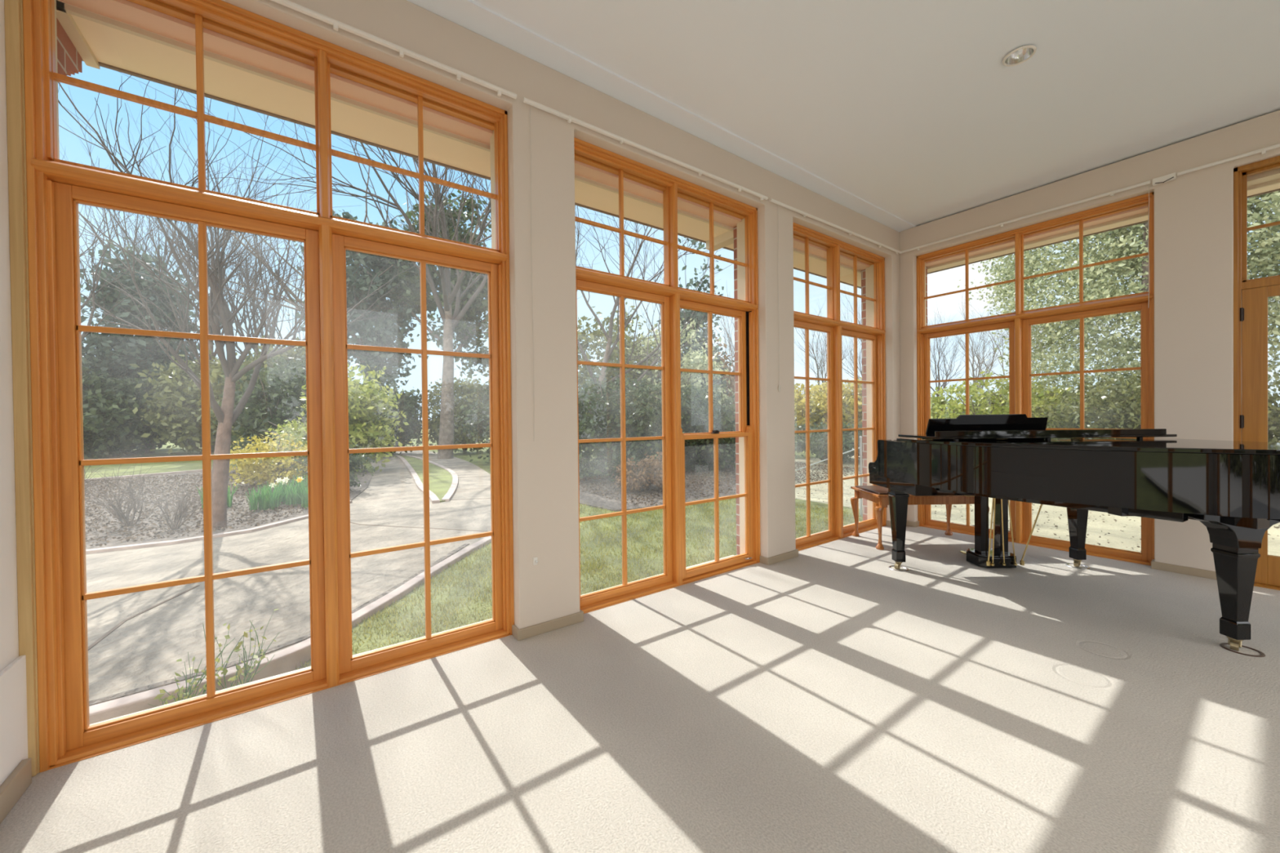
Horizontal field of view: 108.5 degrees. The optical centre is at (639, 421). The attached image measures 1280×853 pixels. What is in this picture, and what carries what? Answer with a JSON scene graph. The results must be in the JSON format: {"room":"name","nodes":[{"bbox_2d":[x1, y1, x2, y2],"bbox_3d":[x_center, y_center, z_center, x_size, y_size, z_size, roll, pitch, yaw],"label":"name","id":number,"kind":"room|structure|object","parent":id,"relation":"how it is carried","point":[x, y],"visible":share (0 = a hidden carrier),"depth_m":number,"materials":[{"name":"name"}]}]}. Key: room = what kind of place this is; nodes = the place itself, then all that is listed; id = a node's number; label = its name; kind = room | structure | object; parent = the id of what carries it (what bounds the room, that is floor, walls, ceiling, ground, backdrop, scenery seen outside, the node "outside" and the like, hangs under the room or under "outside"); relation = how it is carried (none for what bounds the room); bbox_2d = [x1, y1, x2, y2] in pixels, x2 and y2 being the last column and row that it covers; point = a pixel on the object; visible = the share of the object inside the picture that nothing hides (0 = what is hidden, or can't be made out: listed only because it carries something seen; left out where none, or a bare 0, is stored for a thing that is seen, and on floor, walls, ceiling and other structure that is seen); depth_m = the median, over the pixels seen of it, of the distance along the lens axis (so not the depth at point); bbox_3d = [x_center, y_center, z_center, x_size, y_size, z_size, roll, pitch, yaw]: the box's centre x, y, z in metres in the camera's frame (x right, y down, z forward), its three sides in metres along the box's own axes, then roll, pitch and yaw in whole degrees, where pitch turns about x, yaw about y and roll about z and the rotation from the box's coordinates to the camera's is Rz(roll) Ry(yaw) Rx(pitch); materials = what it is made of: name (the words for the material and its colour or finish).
{"room":"music room","nodes":[
{"label":"music room","id":0,"kind":"room"},
{"bbox_2d":[0,0,27,786],"bbox_3d":[-0.681,-0.376,-0.559,0.215,3.116,4.970,-1,1,-36],"label":"wall","id":1,"kind":"structure","parent":0,"point":[13,687],"depth_m":1.47,"materials":[{"name":"white"}]},
{"bbox_2d":[0,758,31,824],"bbox_3d":[-1.519,1.137,0.841,0.020,0.085,1.620,-1,1,-36],"label":"baseboard","id":2,"kind":"structure","parent":1,"relation":"attached to","point":[17,783],"depth_m":1.42,"materials":[{"name":"beige paint"}]},
{"bbox_2d":[4,0,39,777],"bbox_3d":[-2.084,-0.236,1.573,0.042,2.831,0.150,-1,1,-36],"label":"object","id":3,"kind":"structure","parent":1,"relation":"attached to","point":[13,9],"depth_m":1.52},
{"bbox_2d":[222,0,900,629],"bbox_3d":[0.407,-0.221,3.405,6.250,3.516,0.330,-1,1,-36],"label":"wall","id":4,"kind":"structure","parent":0,"point":[544,389],"depth_m":2.59,"materials":[{"name":"beige paint"}]},
{"bbox_2d":[56,17,82,75],"bbox_3d":[-2.317,-1.534,1.761,0.125,0.532,0.450,-1,1,-36],"label":"brick wall","id":5,"kind":"structure","parent":4,"relation":"attached to","point":[68,59],"depth_m":1.85,"materials":[{"name":"red brick"}]},
{"bbox_2d":[56,0,100,69],"bbox_3d":[-2.304,-1.575,1.882,0.040,0.022,0.370,-1,1,-36],"label":"trim","id":6,"kind":"structure","parent":4,"relation":"attached to","point":[66,20],"depth_m":1.87,"materials":[{"name":"beige"}]},
{"bbox_2d":[22,0,514,772],"bbox_3d":[-1.449,-0.218,2.133,1.643,2.891,0.304,-1,1,-36],"label":"window","id":7,"kind":"structure","parent":4,"relation":"in","point":[56,187],"depth_m":1.91,"materials":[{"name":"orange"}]},
{"bbox_2d":[271,0,516,98],"bbox_3d":[-1.317,-1.683,1.931,1.650,0.042,0.024,-1,1,-36],"label":"rail","id":8,"kind":"object","parent":4,"relation":"attached to","point":[336,24],"visible":1,"depth_m":2.07,"materials":[{"name":"metal"}]},
{"bbox_2d":[522,97,768,200],"bbox_3d":[0.187,-1.720,3.016,1.980,0.044,0.024,-1,1,-36],"label":"rail","id":9,"kind":"object","parent":4,"relation":"attached to","point":[568,117],"visible":1,"depth_m":2.85,"materials":[{"name":"metal"}]},
{"bbox_2d":[573,137,760,613],"bbox_3d":[0.191,-0.246,3.315,1.670,2.891,0.304,-1,1,-36],"label":"window","id":10,"kind":"structure","parent":4,"relation":"in","point":[592,162],"depth_m":3.23,"materials":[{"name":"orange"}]},
{"bbox_2d":[56,0,1279,273],"bbox_3d":[1.843,-1.617,1.433,6.232,0.022,5.252,-1,1,-36],"label":"trim","id":11,"kind":"structure","parent":4,"relation":"attached to","point":[69,9],"depth_m":2.34,"materials":[{"name":"beige"}]},
{"bbox_2d":[57,0,1279,287],"bbox_3d":[1.831,-1.644,1.627,6.440,0.030,5.580,-1,1,-36],"label":"roof eave","id":12,"kind":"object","parent":4,"relation":"attached to","point":[110,46],"depth_m":2.42,"materials":[{"name":"beige"}]},
{"bbox_2d":[81,57,1279,288],"bbox_3d":[1.793,-1.715,1.661,6.660,0.188,5.680,-1,1,-36],"label":"trim","id":13,"kind":"structure","parent":4,"relation":"attached to","point":[102,64],"depth_m":2.70,"materials":[{"name":"brown"}]},
{"bbox_2d":[511,520,890,640],"bbox_3d":[1.050,1.099,3.700,4.238,0.056,0.085,-1,1,-36],"label":"baseboard","id":14,"kind":"structure","parent":4,"relation":"attached to","point":[556,624],"depth_m":2.57,"materials":[{"name":"beige paint"}]},
{"bbox_2d":[706,230,733,251],"bbox_3d":[0.740,-1.602,4.064,0.100,0.072,0.350,-1,1,-36],"label":"trim","id":15,"kind":"structure","parent":4,"relation":"attached to","point":[726,238],"depth_m":4.03,"materials":[{"name":"beige"}]},
{"bbox_2d":[768,198,901,254],"bbox_3d":[1.887,-1.760,4.240,2.130,0.047,0.024,-1,1,-36],"label":"rail","id":16,"kind":"object","parent":4,"relation":"attached to","point":[805,214],"visible":1,"depth_m":4.10,"materials":[{"name":"metal"}]},
{"bbox_2d":[792,222,886,551],"bbox_3d":[1.837,-0.274,4.501,1.667,2.891,0.304,-1,1,-36],"label":"window","id":17,"kind":"structure","parent":4,"relation":"in","point":[836,251],"depth_m":4.43,"materials":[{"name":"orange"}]},
{"bbox_2d":[0,525,1279,852],"bbox_3d":[1.756,1.200,1.217,6.200,0.120,5.000,-1,1,-36],"label":"floor","id":18,"kind":"structure","parent":0,"point":[828,698],"depth_m":1.68,"materials":[{"name":"beige carpet"}]},
{"bbox_2d":[850,485,989,550],"bbox_3d":[2.550,0.861,4.258,0.993,0.489,0.533,-1,0,0],"label":"piano bench","id":19,"kind":"object","parent":18,"relation":"on","point":[878,495],"visible":0.64,"depth_m":4.02,"materials":[{"name":"red wood"}]},
{"bbox_2d":[868,413,1279,657],"bbox_3d":[2.659,0.532,2.922,1.550,1.167,1.867,-1,0,0],"label":"grand piano","id":20,"kind":"object","parent":18,"relation":"on","point":[1232,487],"visible":1,"depth_m":2.48,"materials":[{"name":"black paint"}]},
{"bbox_2d":[407,0,1279,231],"bbox_3d":[1.790,-2.051,1.178,6.300,0.150,5.300,-1,1,-36],"label":"ceiling","id":21,"kind":"structure","parent":0,"point":[903,115],"depth_m":2.66,"materials":[{"name":"white"}]},
{"bbox_2d":[1002,44,1036,66],"bbox_3d":[2.064,-2.020,2.508,0.144,0.067,0.144,-1,1,-36],"label":"recessed light","id":22,"kind":"object","parent":21,"relation":"in","point":[1022,54],"visible":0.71,"depth_m":2.54,"materials":[{"name":"white paint"}]},
{"bbox_2d":[899,110,1279,571],"bbox_3d":[4.278,-0.261,3.096,0.330,3.516,5.100,-1,1,-36],"label":"wall","id":23,"kind":"structure","parent":0,"point":[1193,211],"depth_m":3.33,"materials":[{"name":"beige paint"}]},
{"bbox_2d":[901,180,1151,253],"bbox_3d":[3.271,-1.778,4.138,0.024,0.041,1.770,-1,1,-36],"label":"rail","id":24,"kind":"object","parent":23,"relation":"attached to","point":[1111,193],"visible":1,"depth_m":3.95,"materials":[{"name":"metal"}]},
{"bbox_2d":[916,191,1154,565],"bbox_3d":[3.517,-0.290,4.242,0.304,2.891,1.678,-1,1,-36],"label":"window","id":25,"kind":"structure","parent":23,"relation":"in","point":[1019,322],"depth_m":4.15,"materials":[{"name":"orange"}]},
{"bbox_2d":[906,520,1217,580],"bbox_3d":[4.240,1.070,2.945,0.085,0.056,4.900,-1,1,-36],"label":"baseboard","id":26,"kind":"structure","parent":23,"relation":"attached to","point":[1154,565],"depth_m":3.34,"materials":[{"name":"beige paint"}]},
{"bbox_2d":[1152,172,1176,186],"bbox_3d":[3.827,-1.770,3.364,0.038,0.053,0.115,-1,1,-36],"label":"connector","id":27,"kind":"object","parent":23,"relation":"attached to","point":[1172,176],"visible":1,"depth_m":3.35,"materials":[{"name":"white paint"}]},
{"bbox_2d":[1177,143,1279,175],"bbox_3d":[4.294,-1.774,2.718,0.024,0.038,1.470,-1,1,-36],"label":"rail","id":28,"kind":"object","parent":23,"relation":"attached to","point":[1263,150],"visible":1,"depth_m":3.11,"materials":[{"name":"metal"}]},
{"bbox_2d":[1233,155,1279,590],"bbox_3d":[4.511,-0.304,2.785,0.345,2.861,1.124,-1,1,-36],"label":"door","id":29,"kind":"structure","parent":23,"relation":"in","point":[1251,296],"depth_m":3.12,"materials":[{"name":"orange wood"}]},
{"label":"outside","id":30,"kind":"structure","parent":0,"visible":0},
{"bbox_2d":[85,450,491,701],"bbox_3d":[-7.530,1.294,12.846,6.326,0.030,25.435,-1,1,-21],"label":"driveway","id":31,"kind":"structure","parent":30,"point":[145,649],"depth_m":3.86,"materials":[{"name":"concrete"}]},
{"bbox_2d":[88,543,469,706],"bbox_3d":[-2.039,1.298,3.377,0.464,0.012,2.930,0,1,17],"label":"trim","id":32,"kind":"structure","parent":31,"relation":"on","point":[181,678],"depth_m":2.51,"materials":[{"name":"grey concrete"}]},
{"bbox_2d":[393,453,457,503],"bbox_3d":[-6.106,1.250,12.918,1.025,0.055,12.699,-1,1,-31],"label":"kerb","id":33,"kind":"object","parent":31,"relation":"on","point":[433,498],"visible":0.73,"depth_m":9.71,"materials":[{"name":"concrete"}]},
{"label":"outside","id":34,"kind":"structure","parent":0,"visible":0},
{"bbox_2d":[84,426,1279,670],"bbox_3d":[3.828,1.175,33.404,125.000,0.338,95.000,-1,1,-36],"label":"lawn","id":35,"kind":"structure","parent":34,"point":[1116,536],"depth_m":5.20,"materials":[{"name":"plant"}]},
{"bbox_2d":[59,140,177,342],"bbox_3d":[-21.022,-5.091,16.924,6.177,13.122,8.789,-1,1,-30],"label":"bare tree","id":36,"kind":"object","parent":35,"relation":"on","point":[95,277],"visible":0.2,"depth_m":17.62,"materials":[{"name":"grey plant"}]},
{"bbox_2d":[81,364,179,459],"bbox_3d":[-21.142,-0.349,18.370,4.902,3.743,5.655,-1,0,-5],"label":"shrub","id":37,"kind":"object","parent":35,"relation":"on","point":[105,433],"visible":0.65,"depth_m":17.44,"materials":[{"name":"green plant"}]},
{"bbox_2d":[80,236,221,453],"bbox_3d":[-22.059,-3.248,20.279,5.225,9.401,5.384,-1,0,-2],"label":"evergreen tree","id":38,"kind":"object","parent":35,"relation":"on","point":[143,351],"visible":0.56,"depth_m":19.43,"materials":[{"name":"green plant"}]},
{"bbox_2d":[59,82,300,448],"bbox_3d":[-25.383,-7.867,23.115,8.755,18.647,11.793,-1,0,-2],"label":"bare tree","id":39,"kind":"object","parent":35,"relation":"on","point":[125,221],"visible":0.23,"depth_m":23.11,"materials":[{"name":"grey plant"}]},
{"bbox_2d":[109,354,253,456],"bbox_3d":[-17.898,-0.729,19.129,4.852,4.276,4.793,-1,0,-4],"label":"shrub","id":40,"kind":"object","parent":35,"relation":"on","point":[171,407],"visible":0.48,"depth_m":17.68,"materials":[{"name":"green plant"}]},
{"bbox_2d":[153,622,234,705],"bbox_3d":[-2.083,1.239,2.171,0.252,0.538,0.302,0,1,25],"label":"plant","id":41,"kind":"object","parent":35,"relation":"on","point":[187,695],"visible":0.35,"depth_m":2.18,"materials":[{"name":"green plant"}]},
{"bbox_2d":[131,128,293,454],"bbox_3d":[-17.540,-5.060,19.073,6.390,12.943,5.085,0,1,40],"label":"bare tree","id":42,"kind":"object","parent":35,"relation":"on","point":[211,342],"visible":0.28,"depth_m":18.30,"materials":[{"name":"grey plant"}]},
{"bbox_2d":[85,500,352,554],"bbox_3d":[-5.522,1.315,5.144,1.160,0.045,4.729,0,1,34],"label":"edging","id":43,"kind":"object","parent":35,"relation":"on","point":[301,517],"visible":0.46,"depth_m":5.05,"materials":[{"name":"concrete"}]},
{"bbox_2d":[84,465,372,549],"bbox_3d":[-9.208,1.348,8.008,8.150,0.050,9.760,-1,1,-36],"label":"garden bed","id":44,"kind":"object","parent":35,"relation":"on","point":[356,491],"visible":0.29,"depth_m":6.40,"materials":[{"name":"brown soil"}]},
{"bbox_2d":[84,463,179,526],"bbox_3d":[-6.479,0.904,5.782,1.050,0.890,0.839,0,1,16],"label":"rose bush","id":45,"kind":"object","parent":44,"relation":"on","point":[119,512],"visible":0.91,"depth_m":5.73,"materials":[{"name":"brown plant"}]},
{"bbox_2d":[141,480,203,529],"bbox_3d":[-5.614,1.024,5.709,0.638,0.634,0.794,-1,1,-31],"label":"rose bush","id":46,"kind":"object","parent":44,"relation":"on","point":[181,514],"visible":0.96,"depth_m":5.61,"materials":[{"name":"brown plant"}]},
{"bbox_2d":[84,467,308,546],"bbox_3d":[-8.283,1.291,8.219,4.946,0.077,8.547,-1,1,-36],"label":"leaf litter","id":47,"kind":"object","parent":44,"relation":"on","point":[251,517],"visible":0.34,"depth_m":6.78,"materials":[{"name":"plant"}]},
{"bbox_2d":[195,482,241,510],"bbox_3d":[-6.439,1.124,7.048,0.450,0.373,0.524,0,1,40],"label":"clump","id":48,"kind":"object","parent":44,"relation":"on","point":[229,497],"visible":0.21,"depth_m":7.00,"materials":[{"name":"green plant"}]},
{"bbox_2d":[84,464,364,481],"bbox_3d":[-11.593,1.313,11.123,8.300,0.080,1.796,-1,1,-44],"label":"edging","id":49,"kind":"object","parent":44,"relation":"on","point":[197,470],"visible":0.14,"depth_m":11.32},
{"bbox_2d":[244,484,287,511],"bbox_3d":[-5.526,1.117,6.818,0.501,0.371,0.524,-1,1,-36],"label":"clump","id":50,"kind":"object","parent":44,"relation":"on","point":[262,499],"visible":0.84,"depth_m":6.73,"materials":[{"name":"green plant"}]},
{"bbox_2d":[258,476,294,504],"bbox_3d":[-5.736,1.091,7.276,0.450,0.423,0.473,-1,1,-36],"label":"clump","id":51,"kind":"object","parent":44,"relation":"on","point":[285,480],"visible":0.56,"depth_m":7.30,"materials":[{"name":"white plant"}]},
{"bbox_2d":[263,416,307,475],"bbox_3d":[-7.663,0.598,10.755,1.875,1.453,2.100,-1,1,-36],"label":"shrub","id":52,"kind":"object","parent":44,"relation":"on","point":[288,428],"visible":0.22,"depth_m":10.43,"materials":[{"name":"green plant"}]},
{"bbox_2d":[278,477,307,506],"bbox_3d":[-5.316,1.081,7.191,0.525,0.432,0.461,-1,1,-36],"label":"clump","id":53,"kind":"object","parent":44,"relation":"on","point":[291,497],"visible":0.67,"depth_m":7.10,"materials":[{"name":"green plant"}]},
{"bbox_2d":[293,480,308,508],"bbox_3d":[-4.910,1.086,6.948,0.449,0.418,0.481,-1,1,-19],"label":"clump","id":54,"kind":"object","parent":44,"relation":"on","point":[304,499],"visible":0.12,"depth_m":6.86,"materials":[{"name":"green plant"}]},
{"bbox_2d":[280,443,377,491],"bbox_3d":[-5.584,0.822,8.416,1.260,1.002,1.248,0,1,16],"label":"shrub","id":55,"kind":"object","parent":44,"relation":"on","point":[355,461],"visible":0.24,"depth_m":8.46,"materials":[{"name":"green plant"}]},
{"bbox_2d":[163,162,304,356],"bbox_3d":[-17.275,-5.002,20.065,4.584,12.796,6.688,-1,1,-39],"label":"bare tree","id":56,"kind":"object","parent":35,"relation":"on","point":[255,346],"visible":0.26,"depth_m":19.54,"materials":[{"name":"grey plant"}]},
{"bbox_2d":[204,608,279,690],"bbox_3d":[-1.964,1.234,2.296,0.267,0.488,0.324,-1,1,-36],"label":"plant","id":57,"kind":"object","parent":35,"relation":"on","point":[246,667],"visible":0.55,"depth_m":2.31,"materials":[{"name":"green plant"}]},
{"bbox_2d":[57,75,431,529],"bbox_3d":[-4.788,-1.362,5.577,2.665,5.485,4.008,0,1,27],"label":"bare tree","id":58,"kind":"object","parent":35,"relation":"on","point":[226,416],"visible":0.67,"depth_m":5.45,"materials":[{"name":"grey plant"}]},
{"bbox_2d":[227,431,307,488],"bbox_3d":[-7.392,0.780,9.363,1.749,1.130,1.540,-1,1,-13],"label":"shrub","id":59,"kind":"object","parent":35,"relation":"on","point":[249,468],"visible":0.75,"depth_m":9.23,"materials":[{"name":"plant"}]},
{"bbox_2d":[185,334,355,452],"bbox_3d":[-13.769,-0.956,17.907,5.237,4.721,4.803,-1,1,-18],"label":"shrub","id":60,"kind":"object","parent":35,"relation":"on","point":[298,353],"visible":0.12,"depth_m":16.77,"materials":[{"name":"green plant"}]},
{"bbox_2d":[88,475,490,650],"bbox_3d":[-3.295,1.287,6.411,2.566,0.009,8.242,-1,1,-14],"label":"trim","id":61,"kind":"structure","parent":35,"relation":"on","point":[120,624],"depth_m":3.29,"materials":[{"name":"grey concrete"}]},
{"bbox_2d":[88,536,491,724],"bbox_3d":[-2.726,1.439,2.634,1.404,0.278,6.469,0,1,30],"label":"kerb","id":62,"kind":"object","parent":35,"relation":"on","point":[285,660],"visible":0.27,"depth_m":2.50,"materials":[{"name":"concrete"}]},
{"bbox_2d":[210,354,369,466],"bbox_3d":[-10.472,-0.383,14.038,4.164,3.503,3.785,-1,1,-19],"label":"shrub","id":63,"kind":"object","parent":35,"relation":"on","point":[279,393],"visible":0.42,"depth_m":13.22,"materials":[{"name":"green plant"}]},
{"bbox_2d":[197,183,388,364],"bbox_3d":[-17.738,-5.501,24.542,7.545,13.718,5.850,-1,0,-5],"label":"bare tree","id":64,"kind":"object","parent":35,"relation":"on","point":[298,295],"visible":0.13,"depth_m":23.91,"materials":[{"name":"grey plant"}]},
{"bbox_2d":[120,72,491,459],"bbox_3d":[-6.943,-6.160,15.168,10.560,14.986,9.818,-1,0,4],"label":"bare tree","id":65,"kind":"object","parent":35,"relation":"on","point":[450,322],"visible":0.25,"depth_m":14.58,"materials":[{"name":"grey plant"}]},
{"bbox_2d":[192,166,465,391],"bbox_3d":[-13.931,-5.341,22.053,10.208,13.369,10.221,-1,1,-38],"label":"evergreen tree","id":66,"kind":"object","parent":35,"relation":"on","point":[384,332],"visible":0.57,"depth_m":19.74,"materials":[{"name":"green plant"}]},
{"bbox_2d":[260,359,413,473],"bbox_3d":[-7.497,-0.114,11.465,3.056,2.929,2.709,-1,1,-39],"label":"shrub","id":67,"kind":"object","parent":35,"relation":"on","point":[365,400],"visible":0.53,"depth_m":11.41,"materials":[{"name":"green plant"}]},
{"bbox_2d":[359,372,432,455],"bbox_3d":[-9.767,-0.280,17.252,3.806,3.250,4.161,-1,1,-17],"label":"shrub","id":68,"kind":"object","parent":35,"relation":"on","point":[407,404],"visible":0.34,"depth_m":17.09,"materials":[{"name":"green plant"}]},
{"bbox_2d":[398,454,452,502],"bbox_3d":[-6.092,1.268,12.895,0.915,0.050,12.644,-1,1,-31],"label":"lawn","id":69,"kind":"structure","parent":35,"relation":"on","point":[440,480],"depth_m":10.53,"materials":[{"name":"plant"}]},
{"bbox_2d":[415,374,489,453],"bbox_3d":[-6.912,-0.313,18.250,3.706,3.149,4.040,-1,1,-38],"label":"shrub","id":70,"kind":"object","parent":35,"relation":"on","point":[466,386],"visible":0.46,"depth_m":17.32,"materials":[{"name":"green plant"}]},
{"bbox_2d":[349,154,585,449],"bbox_3d":[-8.034,-5.748,21.751,10.944,14.056,9.009,-1,0,12],"label":"evergreen tree","id":71,"kind":"object","parent":35,"relation":"on","point":[464,331],"visible":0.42,"depth_m":20.14,"materials":[{"name":"green plant"}]},
{"bbox_2d":[295,541,641,670],"bbox_3d":[-2.093,1.390,3.572,3.767,0.209,2.890,-1,1,-36],"label":"grass","id":72,"kind":"structure","parent":35,"relation":"on","point":[466,564],"depth_m":3.43,"materials":[{"name":"plant"}]},
{"bbox_2d":[449,383,582,463],"bbox_3d":[-3.555,-0.136,13.725,3.793,2.902,3.352,-1,1,-36],"label":"shrub","id":73,"kind":"object","parent":35,"relation":"on","point":[482,413],"visible":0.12,"depth_m":13.34,"materials":[{"name":"green plant"}]},
{"bbox_2d":[577,301,661,462],"bbox_3d":[-1.067,-1.093,13.748,4.384,4.710,4.590,0,1,18],"label":"shrub","id":74,"kind":"object","parent":35,"relation":"on","point":[615,356],"visible":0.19,"depth_m":12.84,"materials":[{"name":"green plant"}]},
{"bbox_2d":[578,457,736,511],"bbox_3d":[1.156,1.222,11.257,8.567,0.040,6.400,-1,1,-36],"label":"bank","id":75,"kind":"object","parent":35,"relation":"on","point":[590,499],"visible":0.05,"depth_m":8.00,"materials":[{"name":"brown soil"}]},
{"bbox_2d":[405,164,732,473],"bbox_3d":[-0.915,-2.896,10.646,7.348,8.410,5.387,0,1,22],"label":"bare tree","id":76,"kind":"object","parent":75,"relation":"on","point":[608,353],"visible":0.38,"depth_m":10.72,"materials":[{"name":"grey plant"}]},
{"bbox_2d":[577,368,684,482],"bbox_3d":[-0.789,0.062,9.950,3.423,2.396,3.232,-1,1,-15],"label":"shrub","id":77,"kind":"object","parent":75,"relation":"on","point":[602,424],"visible":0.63,"depth_m":9.37,"materials":[{"name":"green plant"}]},
{"bbox_2d":[610,448,662,492],"bbox_3d":[0.088,0.871,8.276,1.356,0.782,1.279,-1,1,-36],"label":"shrub","id":78,"kind":"object","parent":75,"relation":"on","point":[632,482],"visible":0.84,"depth_m":8.06,"materials":[{"name":"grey plant"}]},
{"bbox_2d":[615,316,734,459],"bbox_3d":[1.035,-0.905,13.063,3.567,4.257,3.426,-1,1,-40],"label":"shrub","id":79,"kind":"object","parent":75,"relation":"on","point":[697,363],"visible":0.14,"depth_m":12.58,"materials":[{"name":"green plant"}]},
{"bbox_2d":[640,377,735,473],"bbox_3d":[1.385,0.072,11.177,2.968,2.341,2.874,-1,0,-7],"label":"shrub","id":80,"kind":"object","parent":75,"relation":"on","point":[703,448],"visible":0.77,"depth_m":10.57,"materials":[{"name":"green plant"}]},
{"bbox_2d":[699,262,734,387],"bbox_3d":[1.800,-1.050,9.430,1.178,4.542,2.112,-1,0,-4],"label":"sapling","id":81,"kind":"object","parent":75,"relation":"on","point":[724,335],"visible":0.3,"depth_m":9.74,"materials":[{"name":"grey plant"}]},
{"bbox_2d":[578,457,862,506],"bbox_3d":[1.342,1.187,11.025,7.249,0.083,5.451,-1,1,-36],"label":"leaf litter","id":82,"kind":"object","parent":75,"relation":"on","point":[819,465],"visible":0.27,"depth_m":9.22,"materials":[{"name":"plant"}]},
{"bbox_2d":[654,236,735,458],"bbox_3d":[1.866,-2.568,15.168,3.486,7.663,3.822,0,1,42],"label":"evergreen tree","id":83,"kind":"object","parent":35,"relation":"on","point":[700,314],"visible":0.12,"depth_m":15.10,"materials":[{"name":"green plant"}]},
{"bbox_2d":[656,333,735,425],"bbox_3d":[2.606,-1.279,18.689,4.496,4.942,5.296,-1,1,-19],"label":"shrub","id":84,"kind":"object","parent":35,"relation":"on","point":[726,376],"visible":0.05,"depth_m":17.62,"materials":[{"name":"green plant"}]},
{"bbox_2d":[579,494,862,586],"bbox_3d":[0.522,1.251,6.099,4.152,0.047,3.884,-1,1,-36],"label":"grass","id":85,"kind":"structure","parent":35,"relation":"on","point":[720,501],"depth_m":5.33,"materials":[{"name":"plant"}]},
{"bbox_2d":[793,295,861,391],"bbox_3d":[9.142,-2.717,22.357,4.069,7.595,3.941,-1,0,6],"label":"bare tree","id":86,"kind":"object","parent":35,"relation":"on","point":[821,373],"visible":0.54,"depth_m":22.44,"materials":[{"name":"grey plant"}]},
{"bbox_2d":[794,380,862,442],"bbox_3d":[7.115,-0.376,19.090,4.257,2.996,4.005,-1,0,10],"label":"shrub","id":87,"kind":"object","parent":35,"relation":"on","point":[818,402],"visible":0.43,"depth_m":18.18,"materials":[{"name":"plant"}]},
{"bbox_2d":[794,419,862,462],"bbox_3d":[5.508,0.550,13.625,3.406,1.253,3.438,-1,0,3],"label":"shrub","id":88,"kind":"object","parent":35,"relation":"on","point":[819,441],"visible":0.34,"depth_m":12.94,"materials":[{"name":"green plant"}]},
{"bbox_2d":[795,435,862,516],"bbox_3d":[2.657,0.759,6.710,0.036,1.150,1.415,-1,1,-22],"label":"post","id":89,"kind":"object","parent":35,"relation":"on","point":[860,437],"visible":0.81,"depth_m":6.06,"materials":[{"name":"grey"}]},
{"bbox_2d":[822,377,862,427],"bbox_3d":[9.118,-0.404,18.438,4.019,3.029,3.288,-1,1,-36],"label":"shrub","id":90,"kind":"object","parent":35,"relation":"on","point":[849,403],"visible":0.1,"depth_m":17.90,"materials":[{"name":"plant"}]},
{"bbox_2d":[840,296,862,380],"bbox_3d":[10.202,-2.563,20.030,3.426,7.306,3.999,-1,1,-23],"label":"bare tree","id":91,"kind":"object","parent":35,"relation":"on","point":[860,355],"visible":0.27,"depth_m":20.33,"materials":[{"name":"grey plant"}]},
{"bbox_2d":[927,298,965,396],"bbox_3d":[17.108,-3.075,26.974,4.126,8.057,3.270,-1,0,12],"label":"bare tree","id":92,"kind":"object","parent":35,"relation":"on","point":[944,384],"visible":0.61,"depth_m":26.48,"materials":[{"name":"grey plant"}]},
{"bbox_2d":[930,380,999,418],"bbox_3d":[15.682,-0.446,22.126,4.859,3.040,6.065,-1,1,-13],"label":"shrub","id":93,"kind":"object","parent":35,"relation":"on","point":[937,401],"visible":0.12,"depth_m":22.12,"materials":[{"name":"green plant"}]},
{"bbox_2d":[946,291,1008,395],"bbox_3d":[17.908,-3.152,24.115,3.362,8.252,3.855,-1,1,-23],"label":"bare tree","id":94,"kind":"object","parent":35,"relation":"on","point":[989,364],"visible":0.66,"depth_m":24.11,"materials":[{"name":"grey plant"}]},
{"bbox_2d":[709,463,1279,551],"bbox_3d":[5.561,1.190,7.906,6.038,0.059,7.624,-1,1,-36],"label":"leaf litter","id":95,"kind":"object","parent":35,"relation":"on","point":[1115,520],"visible":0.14,"depth_m":5.65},
{"bbox_2d":[932,370,1079,428],"bbox_3d":[7.519,0.055,9.479,2.540,2.248,2.832,0,1,32],"label":"shrub","id":96,"kind":"object","parent":35,"relation":"on","point":[1039,400],"visible":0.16,"depth_m":9.35,"materials":[{"name":"green plant"}]},
{"bbox_2d":[946,382,1077,413],"bbox_3d":[14.749,-0.291,17.880,4.487,2.640,4.279,-1,1,-36],"label":"shrub","id":97,"kind":"object","parent":35,"relation":"on","point":[993,393],"visible":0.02,"depth_m":17.87,"materials":[{"name":"green plant"}]},
{"bbox_2d":[962,293,1071,384],"bbox_3d":[17.933,-2.938,21.627,5.135,7.856,4.264,-1,0,1],"label":"bare tree","id":98,"kind":"object","parent":35,"relation":"on","point":[988,331],"visible":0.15,"depth_m":21.45,"materials":[{"name":"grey plant"}]},
{"bbox_2d":[956,190,1279,428],"bbox_3d":[9.327,-3.385,8.544,6.190,9.171,6.403,-1,0,8],"label":"evergreen tree","id":99,"kind":"object","parent":35,"relation":"on","point":[1128,242],"visible":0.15,"depth_m":8.71,"materials":[{"name":"green plant"}]},
{"bbox_2d":[1031,372,1279,442],"bbox_3d":[8.151,0.134,7.412,2.553,2.116,4.315,-1,1,-36],"label":"shrub","id":100,"kind":"object","parent":35,"relation":"on","point":[1131,419],"visible":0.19,"depth_m":7.50,"materials":[{"name":"green plant"}]},
{"bbox_2d":[1247,191,1279,351],"bbox_3d":[12.439,-3.981,6.252,6.747,10.333,7.118,0,1,32],"label":"evergreen tree","id":101,"kind":"object","parent":35,"relation":"on","point":[1274,261],"visible":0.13,"depth_m":7.51,"materials":[{"name":"green plant"}]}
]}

